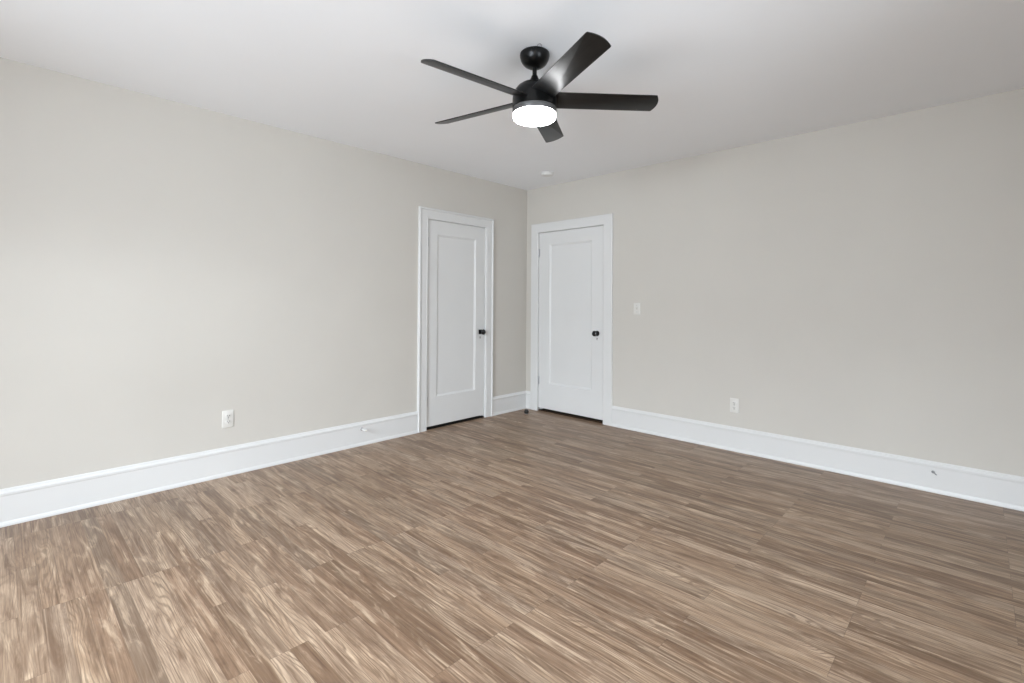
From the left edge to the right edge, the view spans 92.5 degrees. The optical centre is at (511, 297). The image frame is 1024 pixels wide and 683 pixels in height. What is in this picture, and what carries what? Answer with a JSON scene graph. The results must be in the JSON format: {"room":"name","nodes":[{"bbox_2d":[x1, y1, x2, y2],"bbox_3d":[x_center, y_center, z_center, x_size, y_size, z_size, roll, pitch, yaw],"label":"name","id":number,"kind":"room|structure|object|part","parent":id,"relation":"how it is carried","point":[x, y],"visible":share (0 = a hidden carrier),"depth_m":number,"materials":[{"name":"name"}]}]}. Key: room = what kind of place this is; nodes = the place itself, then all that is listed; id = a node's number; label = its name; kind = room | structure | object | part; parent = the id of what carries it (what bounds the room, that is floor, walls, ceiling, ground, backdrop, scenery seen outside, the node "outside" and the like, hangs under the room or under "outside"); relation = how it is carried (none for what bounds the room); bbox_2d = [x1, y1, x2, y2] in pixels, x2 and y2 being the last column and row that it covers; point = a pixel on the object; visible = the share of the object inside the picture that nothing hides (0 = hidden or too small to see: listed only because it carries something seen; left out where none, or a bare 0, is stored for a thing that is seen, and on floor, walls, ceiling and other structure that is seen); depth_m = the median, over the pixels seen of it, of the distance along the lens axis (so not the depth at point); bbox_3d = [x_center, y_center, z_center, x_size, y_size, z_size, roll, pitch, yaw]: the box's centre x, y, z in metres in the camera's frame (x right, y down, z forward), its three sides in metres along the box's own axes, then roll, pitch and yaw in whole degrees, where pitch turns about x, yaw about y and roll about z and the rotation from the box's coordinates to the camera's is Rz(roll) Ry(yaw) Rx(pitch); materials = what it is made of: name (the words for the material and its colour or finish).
{"room":"empty bedroom","nodes":[
{"label":"empty bedroom","id":0,"kind":"room"},
{"bbox_2d":[0,57,526,488],"bbox_3d":[-1.915,-0.018,3.550,0.120,2.500,6.140,0,-1,44],"label":"wall","id":1,"kind":"structure","parent":0,"point":[167,267],"depth_m":3.27,"materials":[{"name":"beige paint"}]},
{"bbox_2d":[0,411,417,527],"bbox_3d":[-2.391,1.125,2.944,0.024,0.197,4.392,0,-1,44],"label":"baseboard","id":2,"kind":"structure","parent":1,"relation":"attached to","point":[33,501],"depth_m":3.19,"materials":[{"name":"white paint"}]},
{"bbox_2d":[222,410,233,427],"bbox_3d":[-1.968,0.840,3.399,0.008,0.118,0.072,0,-1,44],"label":"wall outlet","id":3,"kind":"object","parent":1,"relation":"attached to","point":[228,415],"visible":1,"depth_m":3.40,"materials":[{"name":"white plastic"}]},
{"bbox_2d":[417,206,493,432],"bbox_3d":[-0.579,0.205,4.927,0.148,2.097,0.955,0,-1,44],"label":"trim","id":4,"kind":"structure","parent":1,"relation":"attached to","point":[424,213],"depth_m":4.68,"materials":[{"name":"white paint"}]},
{"bbox_2d":[427,416,483,429],"bbox_3d":[-0.597,1.248,4.927,0.117,0.010,0.754,0,-1,44],"label":"gap","id":5,"kind":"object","parent":1,"relation":"attached to","point":[475,417],"depth_m":4.88,"materials":[{"name":"black"}]},
{"bbox_2d":[427,219,485,426],"bbox_3d":[-0.544,0.244,4.880,0.101,1.965,0.766,0,-1,44],"label":"door","id":6,"kind":"structure","parent":1,"relation":"in","point":[456,252],"depth_m":4.90,"materials":[{"name":"white paint"}]},
{"bbox_2d":[493,391,525,415],"bbox_3d":[-0.022,1.163,5.422,0.024,0.197,0.551,0,-1,44],"label":"baseboard","id":7,"kind":"structure","parent":1,"relation":"attached to","point":[506,403],"depth_m":5.41,"materials":[{"name":"white paint"}]},
{"bbox_2d":[0,409,1023,682],"bbox_3d":[-0.049,1.261,2.285,6.120,0.060,6.920,0,-1,44],"label":"floor","id":8,"kind":"structure","parent":0,"point":[517,546],"depth_m":2.17,"materials":[{"name":"brown wood"}]},
{"bbox_2d":[0,0,1023,189],"bbox_3d":[-0.033,-1.309,2.311,6.120,0.080,6.920,0,-1,44],"label":"ceiling","id":9,"kind":"structure","parent":0,"point":[723,74],"depth_m":2.64,"materials":[{"name":"white paint"}]},
{"bbox_2d":[421,32,657,142],"bbox_3d":[0.079,-1.092,2.527,1.234,0.347,1.222,0,-1,44],"label":"ceiling fan","id":10,"kind":"object","parent":9,"relation":"hanging from","point":[535,101],"visible":1,"depth_m":2.46,"materials":[{"name":"black metal"}]},
{"bbox_3d":[-0.183,-1.023,2.727,0.586,0.006,0.120,0,16,33],"label":"blade","id":11,"kind":"part","parent":10,"relation":"part of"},
{"bbox_3d":[-0.158,-1.027,2.310,0.586,0.006,0.120,1,16,-39],"label":"blade","id":12,"kind":"part","parent":10,"relation":"part of","materials":[{"name":"black wood"}]},
{"bbox_3d":[0.205,-1.019,2.879,0.120,0.006,0.586,-17,-5,14],"label":"blade","id":13,"kind":"part","parent":10,"relation":"part of","materials":[{"name":"black wood"}]},
{"bbox_3d":[0.246,-1.026,2.205,0.120,0.006,0.586,18,-7,-20],"label":"blade","id":14,"kind":"part","parent":10,"relation":"part of","materials":[{"name":"black wood"}]},
{"bbox_3d":[0.471,-1.021,2.557,0.586,0.006,0.120,0,-17,-3],"label":"blade","id":15,"kind":"part","parent":10,"relation":"part of","materials":[{"name":"black wood"}]},
{"bbox_2d":[541,171,553,176],"bbox_3d":[0.351,-1.224,4.876,0.132,0.033,0.132,0,-1,44],"label":"smoke detector","id":16,"kind":"object","parent":9,"relation":"attached to","point":[545,173],"visible":1,"depth_m":4.83,"materials":[{"name":"white plastic"}]},
{"bbox_2d":[526,88,1023,476],"bbox_3d":[2.095,0.009,3.881,5.220,2.500,0.120,0,-1,44],"label":"wall","id":17,"kind":"structure","parent":0,"point":[860,285],"depth_m":3.55,"materials":[{"name":"beige paint"}]},
{"bbox_2d":[526,391,529,408],"bbox_3d":[0.180,1.166,5.593,0.081,0.197,0.024,0,-1,44],"label":"baseboard","id":18,"kind":"structure","parent":17,"relation":"attached to","point":[527,392],"depth_m":5.58,"materials":[{"name":"white paint"}]},
{"bbox_2d":[538,408,602,422],"bbox_3d":[0.647,1.259,5.248,0.867,0.010,0.117,0,-1,44],"label":"threshold","id":19,"kind":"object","parent":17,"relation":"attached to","point":[543,409],"depth_m":5.22,"materials":[{"name":"black"}]},
{"bbox_2d":[538,226,603,419],"bbox_3d":[0.592,0.252,5.214,0.874,1.955,0.101,0,-1,44],"label":"door","id":20,"kind":"structure","parent":17,"relation":"in","point":[570,378],"depth_m":5.20,"materials":[{"name":"white paint"}]},
{"bbox_2d":[530,213,612,425],"bbox_3d":[0.645,0.217,5.249,1.068,2.095,0.141,0,-1,44],"label":"trim","id":21,"kind":"structure","parent":17,"relation":"attached to","point":[606,220],"depth_m":4.93,"materials":[{"name":"white paint"}]},
{"bbox_2d":[634,303,639,314],"bbox_3d":[1.182,0.106,4.656,0.070,0.114,0.018,0,-1,44],"label":"light switch","id":22,"kind":"object","parent":17,"relation":"attached to","point":[636,305],"visible":1,"depth_m":4.65,"materials":[{"name":"white plastic"}]},
{"bbox_2d":[730,398,738,412],"bbox_3d":[1.828,0.887,4.033,0.072,0.118,0.008,0,-1,44],"label":"wall outlet","id":23,"kind":"object","parent":17,"relation":"attached to","point":[734,403],"visible":1,"depth_m":4.03,"materials":[{"name":"white plastic"}]},
{"bbox_2d":[611,406,1023,510],"bbox_3d":[2.410,1.159,3.461,3.949,0.197,0.024,0,-1,44],"label":"baseboard","id":24,"kind":"structure","parent":17,"relation":"attached to","point":[972,484],"depth_m":3.50,"materials":[{"name":"white paint"}]}
]}

